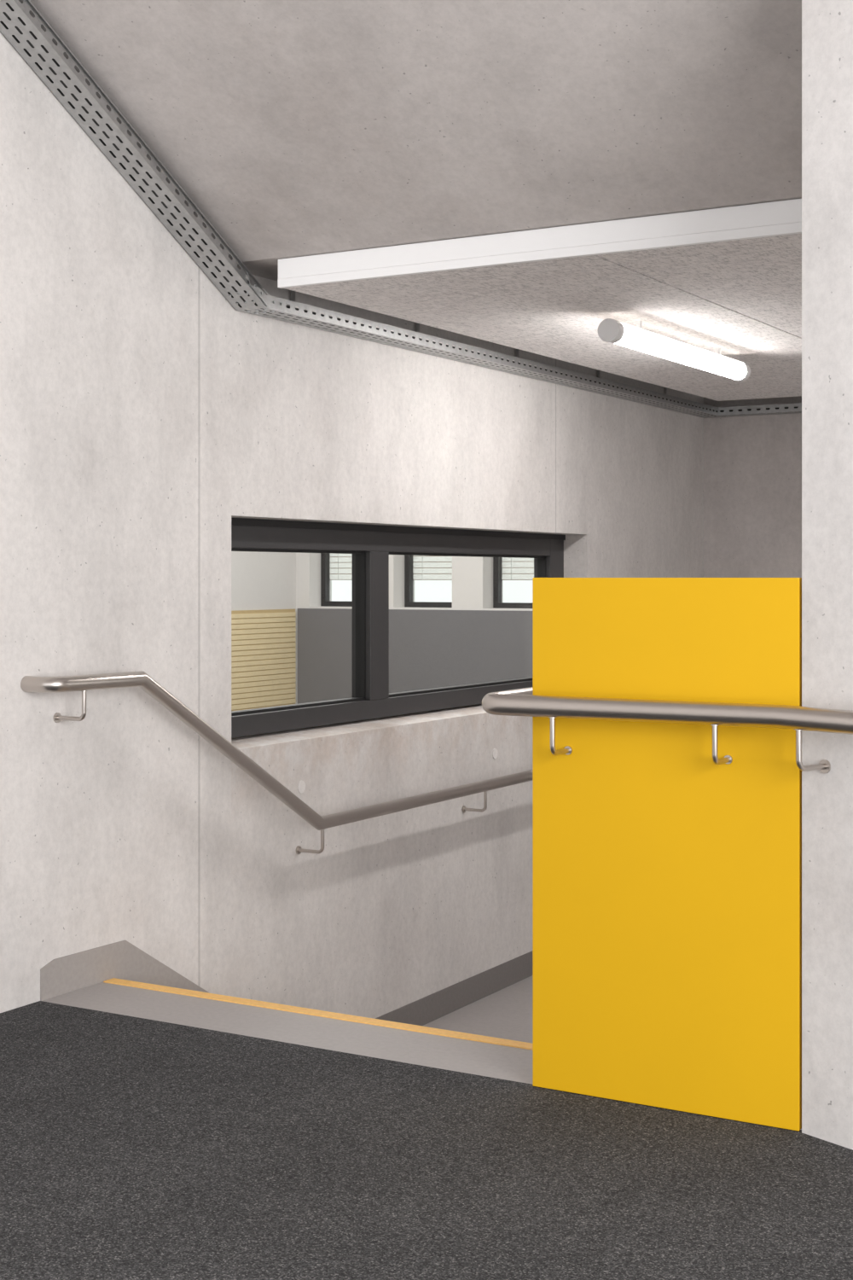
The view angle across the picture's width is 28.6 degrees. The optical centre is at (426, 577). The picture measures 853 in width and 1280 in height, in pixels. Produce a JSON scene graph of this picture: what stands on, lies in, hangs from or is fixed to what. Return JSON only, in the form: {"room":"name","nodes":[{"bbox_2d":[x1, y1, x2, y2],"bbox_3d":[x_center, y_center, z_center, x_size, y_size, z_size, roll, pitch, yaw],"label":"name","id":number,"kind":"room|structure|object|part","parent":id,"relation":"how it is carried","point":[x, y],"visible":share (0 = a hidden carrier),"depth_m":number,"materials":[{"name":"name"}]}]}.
{"room":"stairwell landing","nodes":[
{"label":"stairwell landing","id":0,"kind":"room"},
{"bbox_2d":[231,551,296,703],"bbox_3d":[-3.228,-0.200,11.127,0.200,3.200,8.000,0,0,30],"label":"wall","id":1,"kind":"structure","parent":0,"point":[259,580],"depth_m":14.10,"materials":[{"name":"white paint"}]},
{"bbox_2d":[231,609,296,711],"bbox_3d":[-2.638,0.835,11.923,0.016,1.129,5.970,0,0,30],"label":"cladding","id":2,"kind":"object","parent":1,"relation":"attached to","point":[264,644],"visible":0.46,"depth_m":14.08,"materials":[{"name":"beige wood"}]},
{"bbox_2d":[0,30,703,1018],"bbox_3d":[-1.233,-0.068,5.920,0.300,5.335,15.000,0,0,30],"label":"wall","id":3,"kind":"structure","parent":0,"point":[142,413],"depth_m":6.37,"materials":[{"name":"concrete"}]},
{"bbox_2d":[20,670,532,854],"bbox_3d":[0.135,0.725,7.831,0.146,0.807,5.562,0,0,30],"label":"handrail","id":4,"kind":"object","parent":3,"relation":"attached to","point":[84,683],"visible":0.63,"depth_m":6.31,"materials":[{"name":"silver metal"}]},
{"bbox_2d":[40,940,532,1025],"bbox_3d":[0.260,1.667,8.187,0.006,0.785,6.120,0,0,30],"label":"baseboard","id":5,"kind":"structure","parent":3,"relation":"attached to","point":[123,960],"depth_m":6.07,"materials":[{"name":"grey paint"}]},
{"bbox_2d":[297,780,305,793],"bbox_3d":[-0.513,0.856,6.859,0.005,0.052,0.052,0,0,30],"label":"plug","id":6,"kind":"object","parent":3,"relation":"attached to","point":[301,785],"visible":1,"depth_m":6.86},
{"bbox_2d":[231,517,565,738],"bbox_3d":[-0.092,0.200,7.955,0.110,0.880,3.265,0,0,30],"label":"window","id":7,"kind":"structure","parent":3,"relation":"in","point":[370,546],"depth_m":7.62,"materials":[{"name":"metal"}]},
{"bbox_2d":[492,748,498,758],"bbox_3d":[0.340,0.874,8.328,0.005,0.052,0.052,0,0,30],"label":"plug","id":8,"kind":"object","parent":3,"relation":"attached to","point":[495,753],"visible":1,"depth_m":8.33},
{"bbox_2d":[18,0,802,281],"bbox_3d":[1.923,-2.087,3.202,7.890,1.797,13.470,0,0,30],"label":"ceiling","id":9,"kind":"structure","parent":0,"point":[295,128],"depth_m":5.28,"materials":[{"name":"concrete"}]},
{"bbox_2d":[0,0,802,418],"bbox_3d":[1.869,-1.784,6.386,4.582,1.513,7.603,0,0,30],"label":"cable tray","id":10,"kind":"object","parent":9,"relation":"hanging from","point":[25,32],"visible":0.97,"depth_m":6.15,"materials":[{"name":"metal"}]},
{"bbox_2d":[0,0,268,310],"bbox_3d":[-1.309,-1.785,5.330,0.146,1.511,2.585,0,0,30],"label":"tray","id":11,"kind":"object","parent":10,"relation":"on","point":[25,32],"depth_m":5.77,"materials":[{"name":"metal"}]},
{"bbox_3d":[-0.660,-1.086,6.414,0.130,0.118,0.250,0,0,30],"label":"connector plate","id":12,"kind":"part","parent":10,"relation":"part of","materials":[{"name":"metal"}]},
{"bbox_2d":[237,294,726,418],"bbox_3d":[0.594,-1.054,8.607,0.146,0.051,5.042,0,0,30],"label":"tray","id":13,"kind":"object","parent":10,"relation":"on","point":[273,307],"depth_m":7.75,"materials":[{"name":"metal"}]},
{"bbox_2d":[717,402,802,417],"bbox_3d":[3.784,-1.054,9.585,4.400,0.051,0.146,0,0,30],"label":"tray","id":14,"kind":"object","parent":10,"relation":"on","point":[782,408],"depth_m":10.51,"materials":[{"name":"metal"}]},
{"bbox_2d":[277,198,802,401],"bbox_3d":[2.498,-1.134,7.151,4.364,0.106,4.643,0,0,30],"label":"ceiling panel","id":15,"kind":"object","parent":9,"relation":"hanging from","point":[730,278],"visible":0.94,"depth_m":6.28,"materials":[{"name":"grey"}]},
{"bbox_2d":[598,318,750,381],"bbox_3d":[1.135,-1.018,7.465,0.094,0.127,1.590,0,0,30],"label":"lamp","id":16,"kind":"object","parent":15,"relation":"attached to","point":[610,330],"visible":1,"depth_m":7.26,"materials":[{"name":"white plastic"}]},
{"bbox_2d":[615,332,746,379],"bbox_3d":[1.135,-1.002,7.465,0.088,0.088,1.490,0,0,30],"label":"diffuser","id":17,"kind":"object","parent":16,"relation":"attached to","point":[654,344],"depth_m":7.41,"materials":[{"name":"white plastic"}]},
{"bbox_2d":[296,552,532,703],"bbox_3d":[0.637,-0.200,13.710,4.290,3.200,0.350,0,0,30],"label":"wall","id":18,"kind":"structure","parent":0,"point":[472,576],"depth_m":14.04,"materials":[{"name":"white paint"}]},
{"bbox_2d":[320,552,351,606],"bbox_3d":[-0.661,-0.425,14.510,0.560,1.350,0.070,0,0,30],"label":"window","id":19,"kind":"structure","parent":18,"relation":"in","point":[325,557],"depth_m":14.61,"materials":[{"name":"black metal"}]},
{"bbox_2d":[330,553,351,580],"bbox_3d":[-0.631,-0.555,14.563,0.520,1.150,0.017,0,0,30],"label":"blind","id":20,"kind":"object","parent":19,"relation":"attached to","point":[340,564],"visible":0.12,"depth_m":14.64,"materials":[{"name":"white paint"}]},
{"bbox_3d":[-0.770,-0.540,14.637,0.004,1.120,0.004,0,0,30],"label":"ladder cord","id":21,"kind":"part","parent":20,"relation":"part of","materials":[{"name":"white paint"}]},
{"bbox_2d":[297,608,532,703],"bbox_3d":[0.642,0.832,13.491,4.058,1.134,0.020,0,0,30],"label":"panel","id":22,"kind":"object","parent":18,"relation":"attached to","point":[428,648],"visible":0.29,"depth_m":13.87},
{"bbox_2d":[404,554,452,607],"bbox_3d":[0.073,-0.425,14.083,0.560,1.350,0.070,0,0,30],"label":"window","id":23,"kind":"structure","parent":18,"relation":"in","point":[409,560],"depth_m":14.18,"materials":[{"name":"black metal"}]},
{"bbox_2d":[413,555,452,580],"bbox_3d":[0.104,-0.555,14.136,0.520,1.150,0.017,0,0,30],"label":"blind","id":24,"kind":"object","parent":23,"relation":"attached to","point":[426,567],"visible":0.12,"depth_m":14.17,"materials":[{"name":"white paint"}]},
{"bbox_2d":[493,557,532,608],"bbox_3d":[0.808,-0.425,13.656,0.560,1.350,0.070,0,0,30],"label":"window","id":25,"kind":"structure","parent":18,"relation":"in","point":[497,561],"depth_m":13.75,"materials":[{"name":"black metal"}]},
{"bbox_2d":[502,557,534,580],"bbox_3d":[0.839,-0.555,13.710,0.520,1.150,0.017,0,0,30],"label":"blind","id":26,"kind":"object","parent":25,"relation":"attached to","point":[520,568],"visible":0.12,"depth_m":13.77,"materials":[{"name":"white paint"}]},
{"bbox_2d":[0,1000,852,1279],"bbox_3d":[0.336,1.750,0.470,7.890,0.700,7.150,0,0,30],"label":"floor","id":27,"kind":"structure","parent":0,"point":[131,1148],"depth_m":3.94,"materials":[{"name":"grey carpet"}]},
{"bbox_2d":[532,577,802,1130],"bbox_3d":[0.624,0.699,4.433,0.751,1.398,0.033,0,0,30],"label":"panel","id":28,"kind":"object","parent":27,"relation":"on","point":[667,878],"visible":1,"depth_m":4.40,"materials":[{"name":"yellow paint"}]},
{"bbox_2d":[422,975,802,1129],"bbox_3d":[2.285,2.160,7.011,4.690,0.200,6.120,0,0,30],"label":"floor","id":29,"kind":"structure","parent":0,"point":[506,1013],"depth_m":7.86,"materials":[{"name":"grey concrete"}]},
{"bbox_2d":[42,977,532,1084],"bbox_3d":[-0.187,1.778,5.598,1.823,0.764,1.193,0,0,30],"label":"staircase","id":30,"kind":"structure","parent":29,"relation":"on","point":[453,1050],"depth_m":5.21,"materials":[{"name":"grey concrete"}]},
{"bbox_2d":[704,395,802,577],"bbox_3d":[3.873,0.706,9.743,4.690,3.788,0.200,0,0,30],"label":"wall","id":31,"kind":"structure","parent":0,"point":[753,464],"depth_m":10.67,"materials":[{"name":"concrete"}]},
{"bbox_2d":[802,0,852,1149],"bbox_3d":[1.694,-0.423,3.448,0.269,3.645,2.358,0,0,-37],"label":"wall","id":32,"kind":"structure","parent":0,"point":[827,25],"depth_m":4.16,"materials":[{"name":"concrete"}]},
{"bbox_2d":[482,686,852,773],"bbox_3d":[0.957,0.676,4.111,1.263,0.722,3.658,0,0,-17],"label":"handrail","id":33,"kind":"object","parent":32,"relation":"attached to","point":[519,701],"visible":0.76,"depth_m":4.26,"materials":[{"name":"silver metal"}]}
]}

